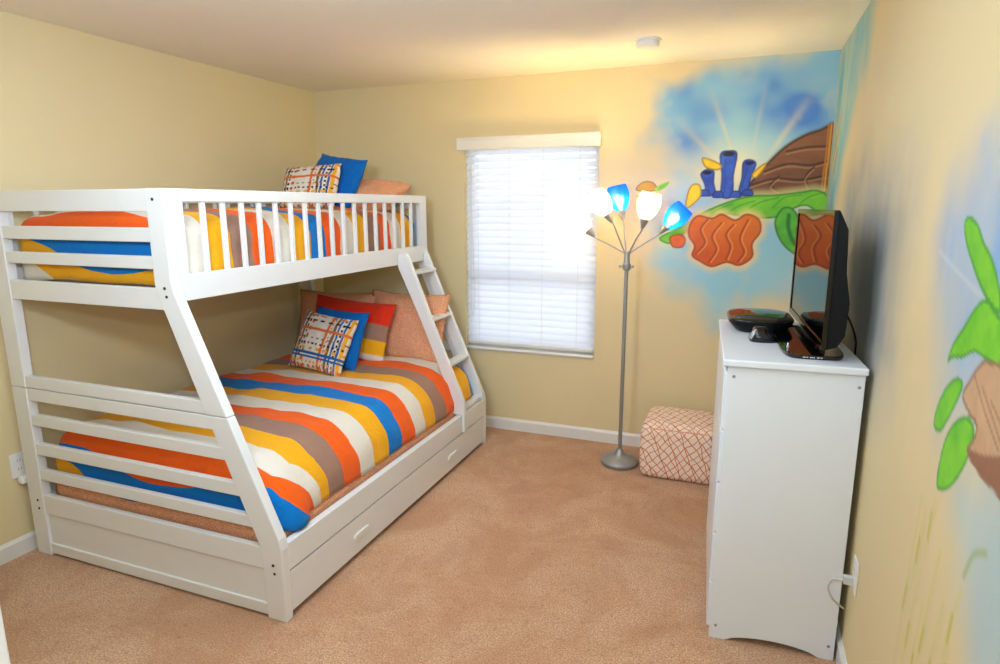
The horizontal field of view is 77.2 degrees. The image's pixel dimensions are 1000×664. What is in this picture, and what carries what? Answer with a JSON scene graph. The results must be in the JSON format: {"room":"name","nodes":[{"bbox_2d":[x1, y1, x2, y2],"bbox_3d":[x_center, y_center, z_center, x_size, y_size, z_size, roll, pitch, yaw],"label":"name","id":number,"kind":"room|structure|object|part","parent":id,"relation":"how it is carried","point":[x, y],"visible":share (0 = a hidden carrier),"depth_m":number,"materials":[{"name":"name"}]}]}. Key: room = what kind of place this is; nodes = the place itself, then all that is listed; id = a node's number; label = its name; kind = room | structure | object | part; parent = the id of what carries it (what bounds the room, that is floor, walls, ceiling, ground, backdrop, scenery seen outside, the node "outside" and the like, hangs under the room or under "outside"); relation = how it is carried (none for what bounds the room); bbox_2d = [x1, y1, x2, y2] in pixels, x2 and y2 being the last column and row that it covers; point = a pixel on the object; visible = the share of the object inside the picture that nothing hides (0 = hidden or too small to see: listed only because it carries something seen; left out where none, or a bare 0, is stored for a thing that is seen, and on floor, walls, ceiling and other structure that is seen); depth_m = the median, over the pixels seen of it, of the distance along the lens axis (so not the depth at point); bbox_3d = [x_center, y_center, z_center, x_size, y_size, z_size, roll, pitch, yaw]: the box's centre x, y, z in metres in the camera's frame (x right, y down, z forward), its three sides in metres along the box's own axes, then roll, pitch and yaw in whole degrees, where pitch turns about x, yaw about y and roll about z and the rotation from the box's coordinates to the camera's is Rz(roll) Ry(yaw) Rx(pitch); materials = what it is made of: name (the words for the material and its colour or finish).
{"room":"bedroom","nodes":[
{"label":"bedroom","id":0,"kind":"room"},
{"bbox_2d":[0,11,323,545],"bbox_3d":[-2.298,-0.170,2.819,0.150,2.440,4.620,4,12,21],"label":"wall","id":1,"kind":"structure","parent":0,"point":[79,110],"depth_m":3.33,"materials":[{"name":"paint"}]},
{"bbox_2d":[9,451,25,478],"bbox_3d":[-2.237,0.618,2.910,0.008,0.116,0.072,4,12,21],"label":"wall outlet","id":2,"kind":"object","parent":1,"relation":"attached to","point":[17,466],"visible":0.81,"depth_m":2.90,"materials":[{"name":"plastic"}]},
{"bbox_2d":[15,458,21,463],"bbox_3d":[-2.235,0.597,2.905,0.003,0.028,0.032,4,12,21],"label":"receptacle","id":3,"kind":"object","parent":2,"relation":"attached to","point":[17,460],"depth_m":2.90,"materials":[{"name":"white plastic"}]},
{"bbox_2d":[16,466,23,471],"bbox_3d":[-2.235,0.638,2.913,0.003,0.028,0.032,4,12,21],"label":"receptacle","id":4,"kind":"object","parent":2,"relation":"attached to","point":[18,468],"depth_m":2.91,"materials":[{"name":"white plastic"}]},
{"bbox_2d":[17,474,26,483],"bbox_3d":[-2.217,0.685,2.914,0.036,0.035,0.038,4,12,21],"label":"plug adapter","id":5,"kind":"object","parent":2,"relation":"attached to","point":[22,479],"visible":0.74,"depth_m":2.90,"materials":[{"name":"plastic"}]},
{"bbox_2d":[0,530,37,565],"bbox_3d":[-2.220,0.990,3.022,0.013,0.086,4.620,4,12,21],"label":"baseboard","id":6,"kind":"structure","parent":1,"relation":"attached to","point":[26,543],"depth_m":2.92,"materials":[{"name":"white paint"}]},
{"bbox_2d":[0,427,835,663],"bbox_3d":[-0.593,1.211,2.424,3.801,0.120,4.920,4,12,21],"label":"floor","id":7,"kind":"structure","parent":0,"point":[530,549],"depth_m":2.65,"materials":[{"name":"carpet"}]},
{"bbox_2d":[0,607,10,663],"bbox_3d":[-0.834,0.507,0.446,0.114,2.018,0.800,11,16,44],"label":"door","id":8,"kind":"structure","parent":7,"relation":"on","point":[4,654],"depth_m":0.72,"materials":[{"name":"white paint"}]},
{"bbox_2d":[0,188,485,622],"bbox_3d":[-1.137,0.085,3.486,1.474,1.672,2.059,4,12,21],"label":"bunk bed","id":9,"kind":"object","parent":7,"relation":"on","point":[273,575],"visible":0.83,"depth_m":2.65,"materials":[{"name":"paint"}]},
{"bbox_3d":[-2.144,-0.178,2.729,0.096,0.853,0.042,4,12,21],"label":"post","id":10,"kind":"part","parent":9,"relation":"part of","materials":[{"name":"paint"}]},
{"bbox_3d":[-1.795,-0.417,3.645,0.028,0.102,1.973,4,12,21],"label":"rail","id":11,"kind":"part","parent":9,"relation":"part of","materials":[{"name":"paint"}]},
{"bbox_3d":[-2.142,0.642,2.894,0.096,0.817,0.042,4,12,21],"label":"post","id":12,"kind":"part","parent":9,"relation":"part of","materials":[{"name":"paint"}]},
{"bbox_3d":[-1.793,0.596,3.849,0.028,0.115,1.973,4,12,21],"label":"rail","id":13,"kind":"part","parent":9,"relation":"part of","materials":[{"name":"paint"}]},
{"bbox_3d":[-1.704,-0.521,2.481,0.858,0.083,0.026,4,12,21],"label":"rail","id":14,"kind":"part","parent":9,"relation":"part of","materials":[{"name":"paint"}]},
{"bbox_3d":[-1.703,-0.395,2.506,0.858,0.054,0.026,4,12,21],"label":"rail","id":15,"kind":"part","parent":9,"relation":"part of","materials":[{"name":"paint"}]},
{"bbox_3d":[-1.703,-0.292,2.527,0.858,0.049,0.026,4,12,21],"label":"rail","id":16,"kind":"part","parent":9,"relation":"part of","materials":[{"name":"paint"}]},
{"bbox_3d":[-1.689,-0.156,2.549,0.887,0.083,0.026,4,12,21],"label":"rail","id":17,"kind":"part","parent":9,"relation":"part of","materials":[{"name":"paint"}]},
{"bbox_2d":[48,279,154,286],"bbox_3d":[-1.327,-0.473,3.453,0.850,0.220,1.877,4,12,21],"label":"mattress","id":18,"kind":"object","parent":9,"relation":"on","point":[57,280],"visible":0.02,"depth_m":2.67,"materials":[{"name":"fabric"}]},
{"bbox_2d":[20,206,413,285],"bbox_3d":[-1.327,-0.531,3.434,0.922,0.322,1.948,4,12,21],"label":"comforter","id":19,"kind":"object","parent":18,"relation":"on","point":[191,216],"visible":0.55,"depth_m":2.66,"materials":[{"name":"fabric"}]},
{"bbox_2d":[279,163,341,208],"bbox_3d":[-1.181,-0.892,3.883,0.437,0.292,0.172,5,12,22],"label":"throw pillow","id":20,"kind":"object","parent":19,"relation":"on","point":[319,178],"visible":0.63,"depth_m":3.82,"materials":[{"name":"fabric"}]},
{"bbox_2d":[316,153,367,207],"bbox_3d":[-1.065,-0.942,4.009,0.446,0.418,0.215,7,13,30],"label":"throw pillow","id":21,"kind":"object","parent":19,"relation":"on","point":[351,170],"visible":0.39,"depth_m":3.92,"materials":[{"name":"blue fabric"}]},
{"bbox_2d":[351,179,410,211],"bbox_3d":[-0.872,-0.889,4.090,0.500,0.223,0.334,3,12,15],"label":"throw pillow","id":22,"kind":"object","parent":19,"relation":"on","point":[367,186],"visible":0.39,"depth_m":3.98,"materials":[{"name":"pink fabric"}]},
{"bbox_3d":[-1.612,0.254,2.602,1.051,0.052,0.026,4,12,21],"label":"rail","id":23,"kind":"part","parent":9,"relation":"part of","materials":[{"name":"paint"}]},
{"bbox_3d":[-1.600,0.312,2.608,1.075,0.056,0.026,4,12,21],"label":"rail","id":24,"kind":"part","parent":9,"relation":"part of","materials":[{"name":"paint"}]},
{"bbox_3d":[-1.577,0.431,2.624,1.124,0.051,0.026,4,12,21],"label":"rail","id":25,"kind":"part","parent":9,"relation":"part of","materials":[{"name":"paint"}]},
{"bbox_3d":[-1.550,0.569,2.641,1.182,0.054,0.026,4,12,21],"label":"rail","id":26,"kind":"part","parent":9,"relation":"part of","materials":[{"name":"paint"}]},
{"bbox_3d":[-1.526,0.693,2.656,1.232,0.050,0.026,4,12,21],"label":"rail","id":27,"kind":"part","parent":9,"relation":"part of","materials":[{"name":"paint"}]},
{"bbox_3d":[-1.509,0.837,2.679,1.268,0.094,0.026,4,12,21],"label":"rail","id":28,"kind":"part","parent":9,"relation":"part of","materials":[{"name":"paint"}]},
{"bbox_3d":[-1.509,0.959,2.704,1.268,0.159,0.010,4,12,21],"label":"panel","id":29,"kind":"part","parent":9,"relation":"part of","materials":[{"name":"paint"}]},
{"bbox_3d":[-1.507,1.055,2.722,1.272,0.050,0.026,4,12,21],"label":"rail","id":30,"kind":"part","parent":9,"relation":"part of","materials":[{"name":"paint"}]},
{"bbox_3d":[-1.167,-0.106,2.357,0.296,0.853,0.042,4,12,21],"label":"bent leg","id":31,"kind":"part","parent":9,"relation":"part of","materials":[{"name":"paint"}]},
{"bbox_3d":[-1.796,-0.760,3.576,0.028,0.048,1.973,4,12,21],"label":"guard rail","id":32,"kind":"part","parent":9,"relation":"part of","materials":[{"name":"paint"}]},
{"bbox_3d":[-0.975,0.729,2.450,0.310,0.817,0.042,4,12,21],"label":"bent leg","id":33,"kind":"part","parent":9,"relation":"part of","materials":[{"name":"paint"}]},
{"bbox_2d":[56,395,472,541],"bbox_3d":[-1.125,0.611,3.586,1.302,0.122,1.954,4,12,21],"label":"box spring","id":34,"kind":"object","parent":9,"relation":"on","point":[219,526],"visible":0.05,"depth_m":2.75,"materials":[{"name":"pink fabric"}]},
{"bbox_3d":[-1.160,0.454,3.559,1.125,0.180,1.835,4,12,21],"label":"mattress","id":35,"kind":"object","parent":34,"relation":"on","visible":0},
{"bbox_2d":[56,353,471,530],"bbox_3d":[-1.107,0.433,3.540,1.360,0.301,1.946,4,12,21],"label":"comforter","id":36,"kind":"object","parent":35,"relation":"on","point":[309,434],"visible":0.7,"depth_m":2.97,"materials":[{"name":"fabric"}]},
{"bbox_2d":[289,310,358,375],"bbox_3d":[-1.088,0.068,3.849,0.419,0.362,0.219,6,13,28],"label":"throw pillow","id":37,"kind":"object","parent":36,"relation":"on","point":[323,343],"visible":1,"depth_m":3.79,"materials":[{"name":"fabric"}]},
{"bbox_2d":[295,289,374,343],"bbox_3d":[-1.147,-0.067,4.416,0.685,0.433,0.202,3,12,16],"label":"pillow sham","id":38,"kind":"object","parent":36,"relation":"on","point":[308,298],"visible":0.21,"depth_m":4.44,"materials":[{"name":"pink fabric"}]},
{"bbox_2d":[317,306,368,369],"bbox_3d":[-1.040,0.038,3.970,0.422,0.372,0.202,6,13,27],"label":"throw pillow","id":39,"kind":"object","parent":36,"relation":"on","point":[352,356],"visible":0.32,"depth_m":3.89,"materials":[{"name":"blue fabric"}]},
{"bbox_2d":[315,294,396,360],"bbox_3d":[-1.008,-0.018,4.185,0.670,0.427,0.223,6,13,28],"label":"pillow sham","id":40,"kind":"object","parent":36,"relation":"on","point":[373,344],"visible":0.42,"depth_m":4.06,"materials":[{"name":"fabric"}]},
{"bbox_2d":[372,289,450,362],"bbox_3d":[-0.630,-0.033,4.202,0.624,0.459,0.207,5,13,25],"label":"pillow sham","id":41,"kind":"object","parent":36,"relation":"on","point":[406,336],"visible":0.55,"depth_m":4.11,"materials":[{"name":"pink fabric"}]},
{"bbox_3d":[-0.875,-0.692,3.226,0.028,0.048,1.973,4,12,21],"label":"guard rail","id":42,"kind":"part","parent":9,"relation":"part of","materials":[{"name":"paint"}]},
{"bbox_3d":[-0.875,-0.348,3.295,0.028,0.102,1.973,4,12,21],"label":"rail","id":43,"kind":"part","parent":9,"relation":"part of","materials":[{"name":"paint"}]},
{"bbox_3d":[-1.417,-0.550,4.571,0.096,0.853,0.042,4,12,21],"label":"post","id":44,"kind":"part","parent":9,"relation":"part of","materials":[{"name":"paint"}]},
{"bbox_3d":[-0.656,0.934,2.925,0.019,0.171,0.975,4,12,21],"label":"drawer","id":45,"kind":"part","parent":9,"relation":"part of","materials":[{"name":"paint"}]},
{"bbox_3d":[-0.644,0.936,2.921,0.010,0.032,0.122,4,12,21],"label":"drawer handle","id":46,"kind":"part","parent":9,"relation":"part of","materials":[{"name":"white paint"}]},
{"bbox_3d":[-0.482,0.694,3.351,0.035,0.115,1.973,4,12,21],"label":"rail","id":47,"kind":"part","parent":9,"relation":"part of","materials":[{"name":"paint"}]},
{"bbox_3d":[-0.973,-0.895,4.330,0.858,0.083,0.026,4,12,21],"label":"rail","id":48,"kind":"part","parent":9,"relation":"part of","materials":[{"name":"paint"}]},
{"bbox_3d":[-0.439,-0.478,4.200,0.296,0.853,0.042,4,12,21],"label":"bent leg","id":49,"kind":"part","parent":9,"relation":"part of","materials":[{"name":"paint"}]},
{"bbox_3d":[-0.847,0.058,4.473,1.124,0.051,0.026,4,12,21],"label":"rail","id":50,"kind":"part","parent":9,"relation":"part of","materials":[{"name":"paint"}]},
{"bbox_3d":[-0.300,0.752,3.825,0.019,0.171,0.990,4,12,21],"label":"drawer","id":51,"kind":"part","parent":9,"relation":"part of","materials":[{"name":"paint"}]},
{"bbox_3d":[-0.289,0.754,3.821,0.010,0.032,0.122,4,12,21],"label":"drawer handle","id":52,"kind":"part","parent":9,"relation":"part of","materials":[{"name":"white paint"}]},
{"bbox_3d":[-0.247,0.357,4.293,0.310,0.817,0.042,4,12,21],"label":"bent leg","id":53,"kind":"part","parent":9,"relation":"part of","materials":[{"name":"paint"}]},
{"bbox_2d":[565,184,691,469],"bbox_3d":[0.740,-0.015,3.805,0.742,1.733,0.292,4,12,21],"label":"floor lamp","id":54,"kind":"object","parent":7,"relation":"on","point":[600,201],"visible":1,"depth_m":3.70,"materials":[{"name":"silver metal"}]},
{"bbox_3d":[0.473,-0.680,3.787,0.164,0.162,0.132,4,12,21],"label":"lamp shade","id":55,"kind":"part","parent":54,"relation":"part of","materials":[{"name":"white glass"}]},
{"bbox_2d":[585,227,595,237],"bbox_3d":[0.543,-0.604,3.775,0.069,0.068,0.056,4,12,21],"label":"socket","id":56,"kind":"object","parent":54,"relation":"attached to","point":[589,231],"depth_m":3.76,"materials":[{"name":"silver metal"}]},
{"bbox_3d":[0.575,-0.753,3.634,0.152,0.170,0.132,4,12,21],"label":"lamp shade","id":57,"kind":"part","parent":54,"relation":"part of","materials":[{"name":"white glass"}]},
{"bbox_2d":[604,212,613,222],"bbox_3d":[0.624,-0.665,3.629,0.054,0.070,0.060,-8,14,-33],"label":"socket","id":58,"kind":"object","parent":54,"relation":"attached to","point":[608,216],"depth_m":3.61,"materials":[{"name":"silver metal"}]},
{"bbox_3d":[0.657,-0.517,3.745,0.206,0.118,0.009,5,12,22],"label":"arm","id":59,"kind":"part","parent":54,"relation":"part of","materials":[{"name":"silver metal"}]},
{"bbox_3d":[0.707,-0.802,3.746,0.134,0.165,0.132,4,12,21],"label":"lamp shade","id":60,"kind":"part","parent":54,"relation":"part of","materials":[{"name":"blue glass"}]},
{"bbox_3d":[0.700,-0.544,3.667,0.116,0.206,0.016,-6,13,-26],"label":"arm","id":61,"kind":"part","parent":54,"relation":"part of","materials":[{"name":"silver metal"}]},
{"bbox_2d":[617,210,625,219],"bbox_3d":[0.727,-0.705,3.758,0.055,0.067,0.056,4,12,21],"label":"socket","id":62,"kind":"object","parent":54,"relation":"attached to","point":[621,213],"depth_m":3.74,"materials":[{"name":"silver metal"}]},
{"bbox_3d":[0.748,-0.565,3.743,0.012,0.219,0.088,-2,12,-9],"label":"arm","id":63,"kind":"part","parent":54,"relation":"part of","materials":[{"name":"silver metal"}]},
{"bbox_3d":[0.784,-0.522,3.640,0.012,0.172,0.128,-6,13,-26],"label":"arm","id":64,"kind":"part","parent":54,"relation":"part of","materials":[{"name":"silver metal"}]},
{"bbox_2d":[640,218,648,228],"bbox_3d":[0.823,-0.620,3.563,0.055,0.067,0.056,4,12,21],"label":"socket","id":65,"kind":"object","parent":54,"relation":"attached to","point":[643,221],"depth_m":3.55,"materials":[{"name":"silver metal"}]},
{"bbox_3d":[0.848,-0.517,3.688,0.186,0.140,0.011,2,12,10],"label":"arm","id":66,"kind":"part","parent":54,"relation":"part of","materials":[{"name":"silver metal"}]},
{"bbox_3d":[0.842,-0.715,3.536,0.134,0.165,0.132,4,12,21],"label":"lamp shade","id":67,"kind":"part","parent":54,"relation":"part of","materials":[{"name":"white glass"}]},
{"bbox_2d":[658,224,668,234],"bbox_3d":[0.957,-0.602,3.644,0.068,0.069,0.056,4,12,21],"label":"socket","id":68,"kind":"object","parent":54,"relation":"attached to","point":[665,227],"depth_m":3.63,"materials":[{"name":"silver metal"}]},
{"bbox_3d":[1.023,-0.672,3.604,0.161,0.165,0.132,4,12,21],"label":"lamp shade","id":69,"kind":"part","parent":54,"relation":"part of","materials":[{"name":"blue glass"}]},
{"bbox_2d":[640,406,713,484],"bbox_3d":[1.115,0.678,3.857,0.453,0.353,0.432,4,12,21],"label":"ottoman","id":70,"kind":"object","parent":7,"relation":"on","point":[676,443],"visible":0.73,"depth_m":3.68,"materials":[{"name":"fabric"}]},
{"bbox_2d":[706,319,868,660],"bbox_3d":[1.107,0.562,2.571,0.446,1.087,0.820,4,12,18],"label":"dresser","id":71,"kind":"object","parent":7,"relation":"on","point":[785,439],"visible":0.95,"depth_m":2.20,"materials":[{"name":"paint"}]},
{"bbox_3d":[0.909,0.949,2.718,0.014,0.184,0.778,4,12,18],"label":"drawer","id":72,"kind":"part","parent":71,"relation":"part of","materials":[{"name":"paint"}]},
{"bbox_3d":[0.908,0.759,2.680,0.014,0.188,0.778,4,12,18],"label":"drawer","id":73,"kind":"part","parent":71,"relation":"part of","materials":[{"name":"paint"}]},
{"bbox_3d":[0.908,0.567,2.641,0.014,0.188,0.778,4,12,18],"label":"drawer","id":74,"kind":"part","parent":71,"relation":"part of","materials":[{"name":"paint"}]},
{"bbox_3d":[0.908,0.372,2.602,0.014,0.192,0.778,4,12,18],"label":"drawer","id":75,"kind":"part","parent":71,"relation":"part of","materials":[{"name":"paint"}]},
{"bbox_3d":[0.907,0.169,2.561,0.014,0.208,0.778,4,12,18],"label":"drawer","id":76,"kind":"part","parent":71,"relation":"part of","materials":[{"name":"paint"}]},
{"bbox_2d":[727,308,797,332],"bbox_3d":[1.162,-0.048,2.667,0.368,0.072,0.306,4,12,18],"label":"bowl","id":77,"kind":"object","parent":71,"relation":"on","point":[742,319],"visible":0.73,"depth_m":2.58,"materials":[{"name":"black plastic"}]},
{"bbox_3d":[1.110,-0.075,2.679,0.260,0.024,0.306,4,12,18],"label":"glossy lid","id":78,"kind":"part","parent":77,"relation":"part of","materials":[{"name":"black plastic"}]},
{"bbox_2d":[748,326,776,342],"bbox_3d":[1.049,0.007,2.432,0.155,0.057,0.094,3,12,13],"label":"gadget","id":79,"kind":"object","parent":71,"relation":"on","point":[759,334],"visible":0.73,"depth_m":2.40,"materials":[{"name":"black plastic"}]},
{"bbox_2d":[772,209,856,360],"bbox_3d":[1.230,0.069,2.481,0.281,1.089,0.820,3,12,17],"label":"television","id":80,"kind":"object","parent":71,"relation":"on","point":[819,297],"visible":0.84,"depth_m":2.20,"materials":[{"name":"black plastic"}]},
{"bbox_3d":[1.299,0.266,2.357,0.147,0.753,0.067,-7,13,-30],"label":"power cord","id":81,"kind":"part","parent":80,"relation":"part of","materials":[{"name":"black plastic"}]},
{"bbox_2d":[0,0,870,91],"bbox_3d":[-0.599,-1.288,1.921,3.801,0.100,4.920,4,12,21],"label":"ceiling","id":82,"kind":"structure","parent":0,"point":[308,45],"depth_m":3.06,"materials":[{"name":"paint"}]},
{"bbox_2d":[634,36,661,50],"bbox_3d":[0.760,-1.480,3.217,0.136,0.042,0.136,4,12,21],"label":"smoke detector","id":83,"kind":"object","parent":82,"relation":"attached to","point":[646,43],"visible":1,"depth_m":3.17,"materials":[{"name":"plastic"}]},
{"bbox_2d":[313,49,841,433],"bbox_3d":[0.265,-0.484,4.352,3.801,2.440,0.150,4,12,21],"label":"wall","id":84,"kind":"structure","parent":0,"point":[408,133],"depth_m":4.26,"materials":[{"name":"paint"}]},
{"bbox_2d":[466,343,593,358],"bbox_3d":[0.207,0.133,4.454,0.945,0.023,0.102,4,12,21],"label":"trim","id":85,"kind":"structure","parent":84,"relation":"attached to","point":[574,354],"depth_m":4.42,"materials":[{"name":"white paint"}]},
{"bbox_2d":[469,152,598,352],"bbox_3d":[0.234,-0.597,4.382,0.947,1.450,0.055,4,12,21],"label":"window","id":86,"kind":"structure","parent":84,"relation":"in","point":[595,152],"depth_m":4.41,"materials":[{"name":"white paint"}]},
{"bbox_2d":[456,132,601,352],"bbox_3d":[0.185,-0.593,4.279,0.996,1.438,0.112,4,12,21],"label":"window blind","id":87,"kind":"object","parent":86,"relation":"attached to","point":[525,291],"visible":0.91,"depth_m":4.30,"materials":[{"name":"white paint"}]},
{"bbox_3d":[-0.195,-0.684,4.409,0.029,1.139,0.007,5,13,26],"label":"lift cord","id":88,"kind":"part","parent":87,"relation":"part of","materials":[{"name":"white fabric"}]},
{"bbox_3d":[-0.152,-0.584,4.422,0.003,1.350,0.001,4,12,21],"label":"ladder cord","id":89,"kind":"part","parent":87,"relation":"part of","materials":[{"name":"white fabric"}]},
{"bbox_3d":[0.207,0.097,4.447,0.923,0.020,0.044,4,12,21],"label":"rail","id":90,"kind":"part","parent":87,"relation":"part of","materials":[{"name":"white paint"}]},
{"bbox_3d":[0.287,-0.552,4.255,0.003,1.350,0.001,4,12,21],"label":"ladder cord","id":91,"kind":"part","parent":87,"relation":"part of","materials":[{"name":"white fabric"}]},
{"bbox_3d":[0.520,-0.534,4.167,0.003,1.350,0.001,4,12,21],"label":"ladder cord","id":92,"kind":"part","parent":87,"relation":"part of","materials":[{"name":"white fabric"}]},
{"bbox_2d":[486,415,640,446],"bbox_3d":[0.238,0.685,4.510,3.475,0.086,0.013,4,12,21],"label":"baseboard","id":93,"kind":"structure","parent":84,"relation":"attached to","point":[606,436],"depth_m":4.42,"materials":[{"name":"white paint"}]},
{"bbox_2d":[631,50,840,343],"bbox_3d":[1.345,-0.750,3.789,1.123,1.699,0.001,4,12,21],"label":"wall mural","id":94,"kind":"object","parent":84,"relation":"attached to","point":[744,144],"visible":0.91,"depth_m":3.74,"materials":[{"name":"paint"}]},
{"bbox_2d":[838,0,999,663],"bbox_3d":[1.107,0.083,1.525,0.150,2.440,4.620,4,12,21],"label":"wall","id":95,"kind":"structure","parent":0,"point":[948,50],"depth_m":1.63,"materials":[{"name":"paint"}]},
{"bbox_2d":[834,622,846,663],"bbox_3d":[1.034,1.231,1.786,0.013,0.086,4.620,4,12,21],"label":"baseboard","id":96,"kind":"structure","parent":95,"relation":"attached to","point":[840,657],"depth_m":2.22,"materials":[{"name":"white paint"}]},
{"bbox_2d":[827,555,859,609],"bbox_3d":[1.154,0.862,2.124,0.079,0.240,0.124,4,12,21],"label":"wall outlet","id":97,"kind":"object","parent":95,"relation":"attached to","point":[852,580],"visible":1,"depth_m":2.08,"materials":[{"name":"plastic"}]},
{"bbox_3d":[1.155,0.892,2.144,0.072,0.174,0.099,4,12,21],"label":"plug cord","id":98,"kind":"part","parent":97,"relation":"part of","materials":[{"name":"white plastic"}]},
{"bbox_3d":[1.178,0.808,2.075,0.006,0.116,0.072,4,12,21],"label":"plate","id":99,"kind":"part","parent":97,"relation":"part of","materials":[{"name":"plastic"}]},
{"bbox_2d":[826,0,999,663],"bbox_3d":[1.283,-0.225,2.142,0.001,2.079,3.248,4,12,21],"label":"wall mural","id":100,"kind":"object","parent":95,"relation":"attached to","point":[919,213],"visible":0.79,"depth_m":1.43,"materials":[{"name":"paint"}]}
]}

